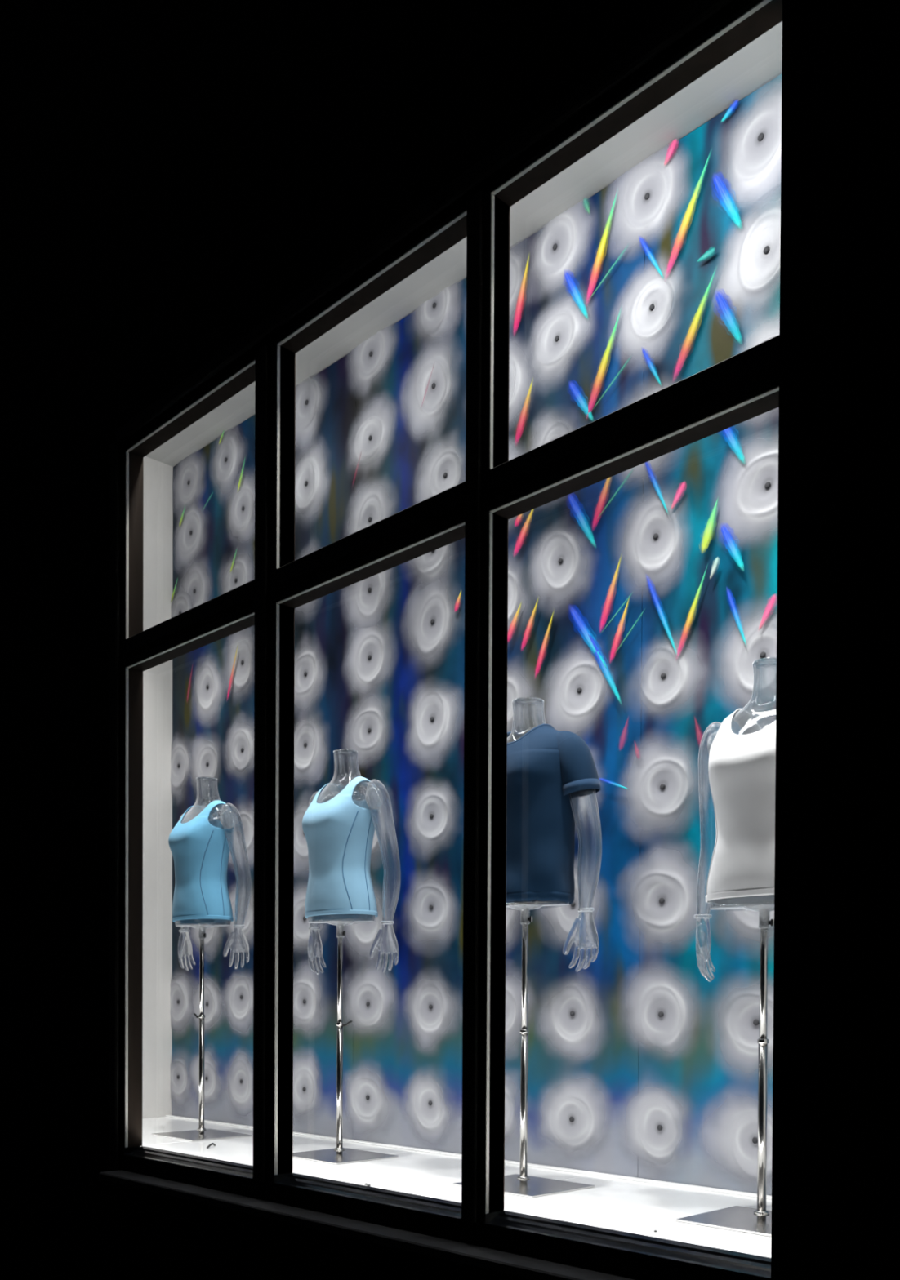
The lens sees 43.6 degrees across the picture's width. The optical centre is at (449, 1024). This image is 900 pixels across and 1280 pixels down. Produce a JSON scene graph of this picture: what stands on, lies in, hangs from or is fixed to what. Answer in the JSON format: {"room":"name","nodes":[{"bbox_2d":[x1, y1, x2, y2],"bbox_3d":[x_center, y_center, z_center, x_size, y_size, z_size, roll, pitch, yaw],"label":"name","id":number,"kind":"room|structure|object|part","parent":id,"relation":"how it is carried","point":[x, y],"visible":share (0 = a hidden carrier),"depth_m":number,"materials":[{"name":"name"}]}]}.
{"room":"street outside shop","nodes":[
{"label":"street outside shop","id":0,"kind":"room"},
{"bbox_2d":[142,456,173,1118],"bbox_3d":[-1.511,-1.059,4.999,0.754,3.010,0.050,0,1,-45],"label":"wall","id":1,"kind":"structure","parent":0,"point":[157,526],"depth_m":5.14,"materials":[{"name":"white paint"}]},
{"bbox_2d":[0,0,899,1279],"bbox_3d":[-3.135,-5.146,5.940,0.097,12.900,19.000,0,1,-45],"label":"wall","id":2,"kind":"structure","parent":0,"point":[175,174],"depth_m":3.18,"materials":[{"name":"black paint"}]},
{"bbox_2d":[123,359,255,1180],"bbox_3d":[-0.835,-0.764,3.659,0.077,2.450,0.790,0,1,-45],"label":"window","id":3,"kind":"structure","parent":2,"relation":"in","point":[233,611],"depth_m":3.91,"materials":[{"name":"black metal"}]},
{"bbox_3d":[-0.841,0.448,3.671,0.072,0.027,0.774,0,1,-45],"label":"sill","id":4,"kind":"part","parent":3,"relation":"part of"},
{"bbox_3d":[-0.850,-1.274,3.630,0.012,0.014,0.772,0,1,-45],"label":"transom moulding","id":5,"kind":"part","parent":3,"relation":"part of","materials":[{"name":"black metal"}]},
{"bbox_2d":[253,340,294,1182],"bbox_3d":[-0.528,-0.762,3.337,0.079,2.454,0.109,0,1,-45],"label":"window mullion","id":6,"kind":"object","parent":2,"relation":"attached to","point":[266,592],"depth_m":3.30,"materials":[{"name":"black metal"}]},
{"bbox_2d":[98,1169,635,1279],"bbox_3d":[0.295,0.549,2.408,0.091,0.026,4.204,0,1,-45],"label":"trim","id":7,"kind":"structure","parent":2,"relation":"attached to","point":[488,1259],"depth_m":2.88,"materials":[{"name":"black metal"}]},
{"bbox_2d":[272,209,466,1220],"bbox_3d":[-0.216,-0.752,3.030,0.077,2.450,0.789,0,1,-45],"label":"window","id":8,"kind":"structure","parent":2,"relation":"in","point":[434,522],"depth_m":3.16,"materials":[{"name":"black metal"}]},
{"bbox_3d":[-0.222,0.459,3.041,0.072,0.027,0.773,0,1,-45],"label":"sill","id":9,"kind":"part","parent":8,"relation":"part of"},
{"bbox_3d":[-0.231,-1.262,3.001,0.012,0.014,0.771,0,1,-45],"label":"transom moulding","id":10,"kind":"part","parent":8,"relation":"part of","materials":[{"name":"black metal"}]},
{"bbox_2d":[109,0,733,1171],"bbox_3d":[-0.280,-0.752,3.033,0.019,2.600,2.601,0,1,-45],"label":"trim","id":11,"kind":"structure","parent":2,"relation":"attached to","point":[698,11],"depth_m":3.32,"materials":[{"name":"black metal"}]},
{"bbox_2d":[461,187,509,1223],"bbox_3d":[0.081,-0.751,2.718,0.079,2.454,0.081,0,1,-45],"label":"window mullion","id":12,"kind":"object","parent":2,"relation":"attached to","point":[478,499],"depth_m":2.69,"materials":[{"name":"black metal"}]},
{"bbox_2d":[483,0,782,1279],"bbox_3d":[0.378,-0.741,2.426,0.077,2.450,0.776,0,1,-45],"label":"window","id":13,"kind":"structure","parent":2,"relation":"in","point":[744,386],"depth_m":2.44,"materials":[{"name":"black metal"}]},
{"bbox_3d":[0.372,0.470,2.437,0.072,0.027,0.760,0,1,-45],"label":"sill","id":14,"kind":"part","parent":13,"relation":"part of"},
{"bbox_3d":[0.364,-1.251,2.397,0.012,0.014,0.758,0,1,-45],"label":"transom moulding","id":15,"kind":"part","parent":13,"relation":"part of","materials":[{"name":"black metal"}]},
{"bbox_2d":[140,1116,771,1257],"bbox_3d":[-0.225,0.481,3.626,0.764,0.060,3.752,0,1,-45],"label":"floor","id":16,"kind":"structure","parent":0,"point":[635,1207],"depth_m":3.13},
{"bbox_3d":[-1.243,0.439,4.615,0.697,0.012,0.908,0,1,-45],"label":"panel","id":17,"kind":"part","parent":16,"relation":"part of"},
{"bbox_2d":[151,776,252,1142],"bbox_3d":[-0.972,-0.265,4.409,0.270,1.402,0.432,0,1,-45],"label":"mannequin","id":18,"kind":"object","parent":16,"relation":"on","point":[201,842],"visible":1,"depth_m":4.31},
{"bbox_3d":[-1.062,-0.616,4.555,0.074,0.475,0.113,0,1,-3],"label":"arm","id":19,"kind":"part","parent":18,"relation":"part of","materials":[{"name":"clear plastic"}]},
{"bbox_3d":[-0.975,-0.638,4.399,0.214,0.466,0.290,0,1,-45],"label":"tank","id":20,"kind":"part","parent":18,"relation":"part of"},
{"bbox_2d":[188,924,214,938],"bbox_3d":[-0.972,-0.364,4.408,0.100,0.055,0.100,0,1,-45],"label":"socket","id":21,"kind":"object","parent":18,"relation":"attached to","point":[202,935],"depth_m":4.39,"materials":[{"name":"clear plastic"}]},
{"bbox_3d":[-0.976,0.433,4.418,0.270,0.006,0.300,0,1,-45],"label":"plate","id":22,"kind":"part","parent":18,"relation":"part of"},
{"bbox_3d":[-0.821,-0.612,4.310,0.113,0.475,0.074,0,1,4],"label":"arm","id":23,"kind":"part","parent":18,"relation":"part of","materials":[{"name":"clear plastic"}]},
{"bbox_2d":[206,1142,215,1148],"bbox_3d":[-0.859,0.434,4.043,0.008,0.015,0.077,0,1,9],"label":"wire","id":24,"kind":"object","parent":16,"relation":"on","point":[211,1144],"visible":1,"depth_m":4.04,"materials":[{"name":"black plastic"}]},
{"bbox_3d":[-0.647,0.450,4.009,0.697,0.012,0.784,0,1,-45],"label":"panel","id":25,"kind":"part","parent":16,"relation":"part of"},
{"bbox_2d":[293,749,399,1164],"bbox_3d":[-0.371,-0.238,3.805,0.270,1.372,0.432,0,1,-45],"label":"mannequin","id":26,"kind":"object","parent":16,"relation":"on","point":[340,822],"visible":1,"depth_m":3.71},
{"bbox_3d":[-0.461,-0.575,3.952,0.074,0.475,0.113,0,1,-3],"label":"arm","id":27,"kind":"part","parent":26,"relation":"part of","materials":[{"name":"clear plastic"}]},
{"bbox_3d":[-0.374,-0.597,3.796,0.214,0.466,0.290,0,1,-45],"label":"tank","id":28,"kind":"part","parent":26,"relation":"part of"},
{"bbox_2d":[325,920,355,937],"bbox_3d":[-0.371,-0.323,3.804,0.100,0.055,0.100,0,1,-45],"label":"socket","id":29,"kind":"object","parent":26,"relation":"attached to","point":[340,925],"depth_m":3.79,"materials":[{"name":"clear plastic"}]},
{"bbox_3d":[-0.375,0.445,3.814,0.270,0.006,0.300,0,1,-45],"label":"plate","id":30,"kind":"part","parent":26,"relation":"part of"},
{"bbox_3d":[-0.346,-0.004,3.796,0.038,0.020,0.008,1,1,30],"label":"clamp knob","id":31,"kind":"part","parent":26,"relation":"part of","materials":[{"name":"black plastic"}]},
{"bbox_3d":[-0.220,-0.571,3.706,0.113,0.475,0.074,0,1,4],"label":"arm","id":32,"kind":"part","parent":26,"relation":"part of","materials":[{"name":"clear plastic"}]},
{"bbox_3d":[-0.095,0.460,3.448,0.697,0.012,0.784,0,1,-45],"label":"panel","id":33,"kind":"part","parent":16,"relation":"part of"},
{"bbox_2d":[452,697,601,1198],"bbox_3d":[0.213,-0.227,3.181,0.270,1.372,0.454,0,1,-45],"label":"mannequin","id":34,"kind":"object","parent":16,"relation":"on","point":[553,781],"visible":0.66,"depth_m":3.06},
{"bbox_3d":[0.208,0.456,3.190,0.270,0.006,0.300,0,1,-45],"label":"plate","id":35,"kind":"part","parent":34,"relation":"part of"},
{"bbox_2d":[507,904,542,924],"bbox_3d":[0.212,-0.311,3.180,0.100,0.055,0.100,0,1,-45],"label":"socket","id":36,"kind":"object","parent":34,"relation":"attached to","point":[525,918],"depth_m":3.17,"materials":[{"name":"clear plastic"}]},
{"bbox_3d":[0.357,-0.548,3.068,0.115,0.469,0.079,0,1,8],"label":"arm","id":37,"kind":"part","parent":34,"relation":"part of","materials":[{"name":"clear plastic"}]},
{"bbox_3d":[0.457,0.470,2.887,0.697,0.012,0.782,0,1,-45],"label":"panel","id":38,"kind":"part","parent":16,"relation":"part of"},
{"bbox_2d":[675,657,776,1236],"bbox_3d":[0.739,-0.193,2.648,0.270,1.324,0.432,0,1,-45],"label":"mannequin","id":39,"kind":"object","parent":16,"relation":"on","point":[736,755],"visible":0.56,"depth_m":2.62},
{"bbox_3d":[0.649,-0.506,2.795,0.074,0.475,0.113,0,1,-3],"label":"arm","id":40,"kind":"part","parent":39,"relation":"part of","materials":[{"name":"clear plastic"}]},
{"bbox_3d":[0.736,0.466,2.657,0.270,0.006,0.300,0,1,-45],"label":"plate","id":41,"kind":"part","parent":39,"relation":"part of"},
{"bbox_3d":[0.736,-0.528,2.639,0.214,0.466,0.290,0,1,-45],"label":"tank","id":42,"kind":"part","parent":39,"relation":"part of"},
{"bbox_2d":[742,904,773,928],"bbox_3d":[0.740,-0.254,2.647,0.100,0.055,0.100,0,1,-45],"label":"socket","id":43,"kind":"object","parent":39,"relation":"attached to","point":[763,910],"depth_m":2.64,"materials":[{"name":"clear plastic"}]},
{"bbox_3d":[0.900,0.478,2.436,0.697,0.012,0.474,0,1,-45],"label":"panel","id":44,"kind":"part","parent":16,"relation":"part of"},
{"bbox_2d":[145,21,782,466],"bbox_3d":[-0.188,-2.564,3.606,0.704,0.050,3.852,0,1,-45],"label":"ceiling","id":45,"kind":"structure","parent":0,"point":[758,62],"depth_m":3.46,"materials":[{"name":"paint"}]},
{"bbox_3d":[0.073,-1.061,3.891,0.050,3.060,3.852,0,1,-45],"label":"wall","id":46,"kind":"structure","parent":0,"visible":0},
{"bbox_2d":[164,1115,771,1199],"bbox_3d":[0.012,0.452,3.859,0.030,0.018,3.752,0,1,-45],"label":"baseboard","id":47,"kind":"structure","parent":46,"relation":"attached to","point":[512,1162],"depth_m":3.55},
{"bbox_2d":[169,73,781,1195],"bbox_3d":[-0.020,-1.108,3.904,0.028,3.248,3.901,0,1,-45],"label":"wallpaper","id":48,"kind":"structure","parent":46,"relation":"attached to","point":[642,597],"depth_m":3.53,"materials":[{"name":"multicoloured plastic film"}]}
]}

